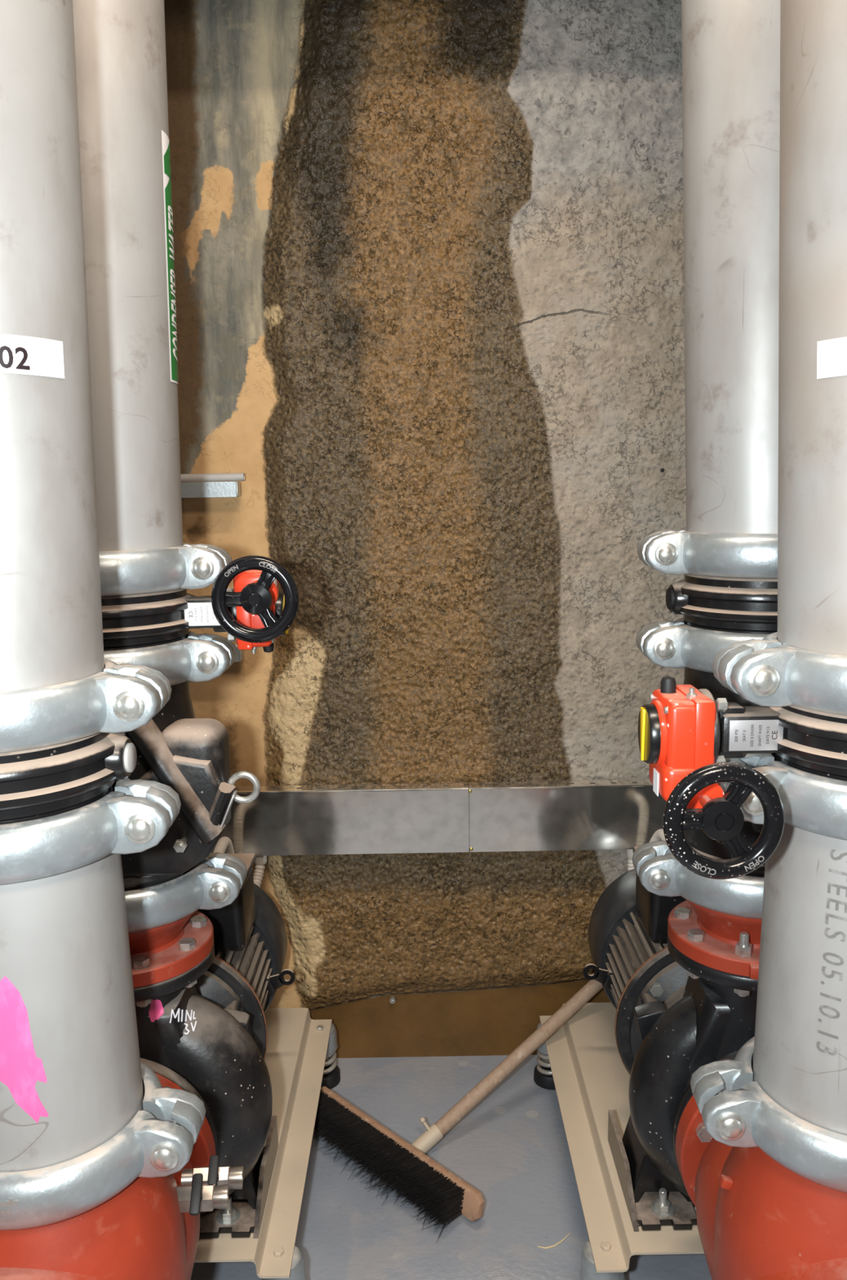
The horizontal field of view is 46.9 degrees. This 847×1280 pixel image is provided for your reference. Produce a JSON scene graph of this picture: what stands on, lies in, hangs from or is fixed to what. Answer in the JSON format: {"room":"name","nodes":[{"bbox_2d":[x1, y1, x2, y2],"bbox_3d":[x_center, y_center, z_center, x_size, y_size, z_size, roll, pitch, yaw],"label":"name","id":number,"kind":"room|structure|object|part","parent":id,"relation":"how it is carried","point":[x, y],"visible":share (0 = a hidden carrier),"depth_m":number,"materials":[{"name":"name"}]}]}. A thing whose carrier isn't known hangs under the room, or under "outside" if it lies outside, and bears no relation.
{"room":"pump room","nodes":[
{"label":"pump room","id":0,"kind":"room"},
{"bbox_2d":[0,1072,215,1279],"bbox_3d":[-0.445,0.879,1.218,0.342,0.599,0.492,-1,9,0],"label":"pipe elbow","id":1,"kind":"object","parent":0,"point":[141,1233],"visible":0.3,"depth_m":1.10,"materials":[{"name":"red paint"}]},
{"bbox_2d":[0,853,143,1172],"bbox_3d":[-0.452,0.391,1.129,0.219,0.378,0.220,-2,9,0],"label":"pipe","id":2,"kind":"object","parent":1,"relation":"on","point":[71,1077],"visible":0.9,"depth_m":1.05,"materials":[{"name":"silver metal"}]},
{"bbox_2d":[0,732,137,824],"bbox_3d":[-0.457,0.133,1.088,0.266,0.124,0.253,-1,9,0],"label":"valve","id":3,"kind":"object","parent":2,"relation":"attached to","point":[38,783],"visible":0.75,"depth_m":1.01,"materials":[{"name":"black metal"}]},
{"bbox_2d":[0,0,104,692],"bbox_3d":[-0.463,-0.664,0.961,0.219,1.472,0.220,0,9,0],"label":"pipe","id":4,"kind":"object","parent":3,"relation":"attached to","point":[51,628],"visible":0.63,"depth_m":0.97,"materials":[{"name":"silver metal"}]},
{"bbox_2d":[0,658,171,753],"bbox_3d":[-0.466,0.066,1.077,0.358,0.062,0.270,-1,9,-2],"label":"coupling","id":5,"kind":"object","parent":3,"relation":"attached to","point":[123,698],"visible":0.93,"depth_m":1.01,"materials":[{"name":"metal"}]},
{"bbox_2d":[0,777,181,884],"bbox_3d":[-0.460,0.201,1.099,0.358,0.062,0.270,-1,9,-2],"label":"coupling","id":6,"kind":"object","parent":2,"relation":"attached to","point":[135,817],"visible":0.79,"depth_m":1.03,"materials":[{"name":"metal"}]},
{"bbox_2d":[0,1061,205,1231],"bbox_3d":[-0.445,0.582,1.159,0.358,0.062,0.270,-1,9,1],"label":"coupling","id":7,"kind":"object","parent":1,"relation":"attached to","point":[159,1140],"visible":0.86,"depth_m":1.08,"materials":[{"name":"metal"}]},
{"bbox_2d":[176,1173,228,1215],"bbox_3d":[-0.284,0.692,1.210,0.080,0.053,0.054,-2,9,-5],"label":"valve","id":8,"kind":"object","parent":1,"relation":"attached to","point":[197,1197],"visible":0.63,"depth_m":1.21,"materials":[{"name":"silver metal"}]},
{"bbox_3d":[-0.280,0.682,1.202,0.014,0.031,0.040,1,9,-6],"label":"lever","id":9,"kind":"part","parent":8,"relation":"part of","materials":[{"name":"black rubber"}]},
{"bbox_2d":[181,1155,243,1189],"bbox_3d":[-0.278,0.706,1.278,0.080,0.053,0.053,-2,9,-6],"label":"valve","id":10,"kind":"object","parent":1,"relation":"attached to","point":[215,1174],"visible":0.8,"depth_m":1.28,"materials":[{"name":"silver metal"}]},
{"bbox_3d":[-0.274,0.696,1.270,0.014,0.031,0.040,1,9,-6],"label":"lever","id":11,"kind":"part","parent":10,"relation":"part of","materials":[{"name":"black rubber"}]},
{"bbox_2d":[164,0,686,1058],"bbox_3d":[-0.008,-0.433,2.092,3.800,2.900,0.035,-1,9,0],"label":"wall","id":12,"kind":"structure","parent":0,"point":[428,255],"depth_m":2.08,"materials":[{"name":"concrete"}]},
{"bbox_2d":[181,481,240,497],"bbox_3d":[-0.605,-0.318,2.079,0.423,0.032,0.040,-1,9,0],"label":"channel","id":13,"kind":"object","parent":12,"relation":"attached to","point":[209,489],"visible":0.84,"depth_m":2.06,"materials":[{"name":"metal"}]},
{"bbox_2d":[180,472,244,482],"bbox_3d":[-0.606,-0.342,2.070,0.450,0.017,0.017,-1,9,0],"label":"conduit pipe","id":14,"kind":"object","parent":13,"relation":"on","point":[238,476],"visible":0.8,"depth_m":2.06,"materials":[{"name":"grey"}]},
{"bbox_2d":[234,644,244,662],"bbox_3d":[-0.608,0.032,2.135,0.423,0.032,0.040,-1,9,0],"label":"channel","id":15,"kind":"object","parent":12,"relation":"attached to","point":[240,655],"visible":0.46,"depth_m":2.12,"materials":[{"name":"metal"}]},
{"bbox_2d":[390,995,395,1003],"bbox_3d":[-0.072,0.837,2.271,0.013,0.013,0.012,-1,9,0],"label":"wall anchor","id":16,"kind":"object","parent":12,"relation":"attached to","point":[393,998],"visible":1,"depth_m":2.27,"materials":[{"name":"metal"}]},
{"bbox_2d":[211,779,666,855],"bbox_3d":[0.007,0.396,2.176,1.550,0.149,0.048,-1,9,0],"label":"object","id":17,"kind":"object","parent":12,"relation":"attached to","point":[606,814],"visible":0.54,"depth_m":2.16,"materials":[{"name":"silver metal"}]},
{"bbox_2d":[213,836,266,887],"bbox_3d":[-0.410,0.502,2.077,0.063,0.175,0.278,1,9,13],"label":"conduit","id":18,"kind":"object","parent":17,"relation":"attached to","point":[224,845],"visible":0.45,"depth_m":2.17,"materials":[{"name":"beige plastic"}]},
{"bbox_2d":[626,828,666,871],"bbox_3d":[0.499,0.492,2.076,0.046,0.187,0.274,-2,9,-9],"label":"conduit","id":19,"kind":"object","parent":17,"relation":"attached to","point":[659,834],"visible":0.18,"depth_m":2.18,"materials":[{"name":"beige plastic"}]},
{"bbox_2d":[191,1054,712,1279],"bbox_3d":[0.022,1.281,0.861,3.800,0.100,3.100,-1,9,0],"label":"floor","id":20,"kind":"structure","parent":0,"point":[512,1147],"depth_m":1.87,"materials":[{"name":"grey concrete"}]},
{"bbox_2d":[262,1245,306,1279],"bbox_3d":[-0.226,1.053,1.575,0.078,0.136,0.078,-1,9,0],"label":"spring isolator","id":21,"kind":"object","parent":20,"relation":"on","point":[297,1270],"visible":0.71,"depth_m":1.55,"materials":[{"name":"metal"}]},
{"bbox_2d":[194,1007,332,1278],"bbox_3d":[-0.450,0.922,1.880,0.480,0.034,0.738,-1,9,0],"label":"base frame","id":22,"kind":"object","parent":21,"relation":"on","point":[297,1044],"visible":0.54,"depth_m":1.84,"materials":[{"name":"metal"}]},
{"bbox_2d":[133,944,278,1238],"bbox_3d":[-0.443,0.717,1.594,0.393,0.461,0.297,-1,9,0],"label":"pump","id":23,"kind":"object","parent":22,"relation":"on","point":[199,1037],"visible":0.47,"depth_m":1.52,"materials":[{"name":"black metal"}]},
{"bbox_2d":[128,911,213,1007],"bbox_3d":[-0.458,0.454,1.536,0.248,0.154,0.248,-1,9,0],"label":"flange","id":24,"kind":"object","parent":23,"relation":"on","point":[166,952],"visible":0.34,"depth_m":1.47,"materials":[{"name":"red paint"}]},
{"bbox_2d":[124,852,247,933],"bbox_3d":[-0.460,0.376,1.523,0.358,0.062,0.270,-1,9,0],"label":"coupling","id":25,"kind":"object","parent":24,"relation":"on","point":[215,882],"visible":0.31,"depth_m":1.45,"materials":[{"name":"metal"}]},
{"bbox_2d":[120,681,260,890],"bbox_3d":[-0.411,0.203,1.486,0.347,0.341,0.264,-1,9,0],"label":"valve","id":26,"kind":"object","parent":24,"relation":"on","point":[188,754],"visible":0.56,"depth_m":1.39,"materials":[{"name":"black metal"}]},
{"bbox_2d":[103,631,237,685],"bbox_3d":[-0.466,0.028,1.468,0.358,0.062,0.270,-1,9,0],"label":"coupling","id":27,"kind":"object","parent":26,"relation":"attached to","point":[202,657],"visible":0.41,"depth_m":1.41,"materials":[{"name":"metal"}]},
{"bbox_2d":[101,555,299,653],"bbox_3d":[-0.388,-0.053,1.456,0.435,0.157,0.253,-1,9,0],"label":"valve","id":28,"kind":"object","parent":26,"relation":"attached to","point":[254,614],"visible":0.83,"depth_m":1.35,"materials":[{"name":"black metal"}]},
{"bbox_2d":[72,0,182,551],"bbox_3d":[-0.466,-0.782,1.340,0.247,1.362,0.219,-1,9,0],"label":"pipe","id":29,"kind":"object","parent":28,"relation":"attached to","point":[121,58],"visible":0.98,"depth_m":1.31,"materials":[{"name":"silver metal"}]},
{"bbox_2d":[98,542,232,596],"bbox_3d":[-0.468,-0.108,1.447,0.358,0.062,0.270,-1,9,0],"label":"coupling","id":30,"kind":"object","parent":28,"relation":"attached to","point":[188,566],"visible":0.44,"depth_m":1.36,"materials":[{"name":"metal"}]},
{"bbox_3d":[-0.280,0.243,1.401,0.022,0.048,0.026,-1,9,0],"label":"rating plate","id":31,"kind":"part","parent":26,"relation":"part of","materials":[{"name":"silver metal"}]},
{"bbox_2d":[196,853,295,1058],"bbox_3d":[-0.455,0.653,1.944,0.396,0.474,0.407,-1,9,0],"label":"motor","id":32,"kind":"object","parent":22,"relation":"on","point":[251,937],"visible":0.23,"depth_m":1.85,"materials":[{"name":"black paint"}]},
{"bbox_3d":[-0.444,0.437,1.841,0.234,0.016,0.148,-1,9,0],"label":"lid","id":33,"kind":"part","parent":32,"relation":"part of","materials":[{"name":"beige metal"}]},
{"bbox_2d":[320,1022,340,1088],"bbox_3d":[-0.232,0.948,2.237,0.078,0.136,0.078,-6,10,-28],"label":"spring isolator","id":34,"kind":"object","parent":20,"relation":"on","point":[331,1073],"visible":0.44,"depth_m":2.22,"materials":[{"name":"metal"}]},
{"bbox_2d":[326,1022,337,1055],"bbox_3d":[-0.232,0.908,2.231,0.072,0.054,0.072,-6,10,-28],"label":"cup","id":35,"kind":"object","parent":34,"relation":"on","point":[332,1044],"depth_m":2.21,"materials":[{"name":"metal"}]},
{"bbox_2d":[314,979,603,1243],"bbox_3d":[0.140,0.913,1.965,0.795,0.310,0.415,-3,9,-15],"label":"push broom","id":36,"kind":"object","parent":20,"relation":"on","point":[405,1166],"visible":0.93,"depth_m":1.94,"materials":[{"name":"brown wood"}]},
{"bbox_2d":[411,1117,443,1154],"bbox_3d":[-0.010,1.026,1.990,0.107,0.085,0.047,-6,11,-31],"label":"socket","id":37,"kind":"object","parent":36,"relation":"attached to","point":[433,1134],"depth_m":1.99,"materials":[{"name":"beige plastic"}]},
{"bbox_3d":[0.215,0.888,2.103,0.598,0.306,0.030,-6,10,-30],"label":"handle","id":38,"kind":"part","parent":36,"relation":"part of","materials":[{"name":"brown wood"}]},
{"bbox_2d":[533,1022,555,1089],"bbox_3d":[0.290,0.941,2.225,0.078,0.136,0.078,0,9,4],"label":"spring isolator","id":39,"kind":"object","parent":20,"relation":"on","point":[543,1075],"visible":0.39,"depth_m":2.20,"materials":[{"name":"metal"}]},
{"bbox_2d":[537,1232,570,1248],"bbox_3d":[0.239,1.083,1.756,0.071,0.003,0.015,-5,10,-25],"label":"straw","id":40,"kind":"object","parent":20,"relation":"on","point":[565,1237],"visible":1,"depth_m":1.75,"materials":[{"name":"beige plant"}]},
{"bbox_2d":[579,1240,625,1279],"bbox_3d":[0.288,1.044,1.575,0.078,0.136,0.078,5,11,32],"label":"spring isolator","id":41,"kind":"object","parent":20,"relation":"on","point":[588,1271],"visible":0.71,"depth_m":1.55,"materials":[{"name":"metal"}]},
{"bbox_2d":[539,1002,704,1272],"bbox_3d":[0.508,0.905,1.880,0.480,0.034,0.738,-1,9,0],"label":"base frame","id":42,"kind":"object","parent":41,"relation":"on","point":[591,1078],"visible":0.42,"depth_m":1.83,"materials":[{"name":"metal"}]},
{"bbox_2d":[582,846,686,1074],"bbox_3d":[0.516,0.636,1.944,0.396,0.474,0.407,-1,9,0],"label":"motor","id":43,"kind":"object","parent":42,"relation":"on","point":[628,928],"visible":0.27,"depth_m":1.88,"materials":[{"name":"black paint"}]},
{"bbox_2d":[608,934,758,1231],"bbox_3d":[0.528,0.700,1.594,0.393,0.461,0.297,-1,9,0],"label":"pump","id":44,"kind":"object","parent":42,"relation":"on","point":[681,1024],"visible":0.38,"depth_m":1.54,"materials":[{"name":"black paint"}]},
{"bbox_2d":[667,898,762,996],"bbox_3d":[0.513,0.435,1.530,0.248,0.158,0.258,-1,9,0],"label":"flange","id":45,"kind":"object","parent":44,"relation":"on","point":[717,940],"visible":0.33,"depth_m":1.47,"materials":[{"name":"red paint"}]},
{"bbox_2d":[631,840,764,919],"bbox_3d":[0.511,0.354,1.523,0.358,0.062,0.270,-1,9,3],"label":"coupling","id":46,"kind":"object","parent":45,"relation":"on","point":[659,871],"visible":0.41,"depth_m":1.45,"materials":[{"name":"metal"}]},
{"bbox_2d":[684,829,731,859],"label":"valve","id":47,"kind":"object","parent":45,"relation":"on","point":[701,842],"depth_m":1.45,"materials":[{"name":"black metal"}]},
{"bbox_2d":[683,667,759,706],"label":"valve","id":48,"kind":"object","parent":45,"relation":"on","point":[700,679],"depth_m":1.41,"materials":[{"name":"black metal"}]},
{"bbox_2d":[635,617,768,672],"bbox_3d":[0.505,0.004,1.467,0.358,0.062,0.270,-1,9,3],"label":"coupling","id":49,"kind":"object","parent":48,"relation":"on","point":[674,644],"visible":0.4,"depth_m":1.42,"materials":[{"name":"metal"}]},
{"bbox_2d":[666,573,777,634],"bbox_3d":[0.498,-0.064,1.456,0.265,0.126,0.253,-1,9,0],"label":"valve","id":50,"kind":"object","parent":48,"relation":"attached to","point":[735,605],"visible":0.48,"depth_m":1.37,"materials":[{"name":"black metal"}]},
{"bbox_2d":[637,528,777,578],"bbox_3d":[0.503,-0.132,1.446,0.358,0.062,0.270,-1,9,3],"label":"coupling","id":51,"kind":"object","parent":50,"relation":"attached to","point":[682,552],"visible":0.56,"depth_m":1.36,"materials":[{"name":"metal"}]},
{"bbox_2d":[681,0,780,533],"bbox_3d":[0.468,-0.802,1.339,0.265,1.357,0.219,-1,9,0],"label":"pipe","id":52,"kind":"object","parent":50,"relation":"attached to","point":[731,48],"visible":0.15,"depth_m":1.31,"materials":[{"name":"silver metal"}]},
{"bbox_2d":[741,819,763,848],"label":"valve","id":53,"kind":"object","parent":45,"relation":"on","point":[751,832],"depth_m":1.40,"materials":[{"name":"black metal"}]},
{"bbox_2d":[746,862,765,876],"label":"valve","id":54,"kind":"object","parent":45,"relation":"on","point":[760,872],"depth_m":1.41,"materials":[{"name":"black metal"}]},
{"bbox_2d":[675,1094,846,1279],"bbox_3d":[0.515,0.853,1.216,0.342,0.617,0.492,-1,9,0],"label":"pipe elbow","id":55,"kind":"object","parent":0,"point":[758,1219],"visible":0.49,"depth_m":1.13,"materials":[{"name":"red paint"}]},
{"bbox_2d":[690,1036,846,1193],"bbox_3d":[0.504,0.547,1.156,0.358,0.062,0.270,-1,9,3],"label":"coupling","id":56,"kind":"object","parent":55,"relation":"attached to","point":[735,1109],"visible":0.79,"depth_m":1.11,"materials":[{"name":"metal"}]},
{"bbox_2d":[752,822,846,1135],"bbox_3d":[0.505,0.354,1.126,0.219,0.384,0.219,0,9,0],"label":"pipe","id":57,"kind":"object","parent":55,"relation":"on","point":[800,1057],"visible":0.85,"depth_m":1.07,"materials":[{"name":"silver metal"}]},
{"bbox_2d":[638,676,846,879],"bbox_3d":[0.441,0.129,1.085,0.408,0.181,0.262,-1,9,0],"label":"valve","id":58,"kind":"object","parent":57,"relation":"attached to","point":[686,737],"visible":0.94,"depth_m":1.03,"materials":[{"name":"black metal"}]},
{"bbox_2d":[712,631,846,715],"bbox_3d":[0.506,0.032,1.075,0.358,0.062,0.270,-1,9,-2],"label":"coupling","id":59,"kind":"object","parent":58,"relation":"attached to","point":[765,672],"visible":0.9,"depth_m":1.02,"materials":[{"name":"metal"}]},
{"bbox_2d":[777,0,846,655],"bbox_3d":[0.468,-0.689,0.960,0.270,1.461,0.220,-1,9,0],"label":"pipe","id":60,"kind":"object","parent":58,"relation":"attached to","point":[812,517],"visible":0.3,"depth_m":0.98,"materials":[{"name":"silver metal"}]},
{"bbox_2d":[717,752,846,840],"bbox_3d":[0.505,0.160,1.095,0.358,0.062,0.270,-1,9,-2],"label":"coupling","id":61,"kind":"object","parent":57,"relation":"attached to","point":[817,804],"visible":0.4,"depth_m":1.02,"materials":[{"name":"metal"}]}
]}

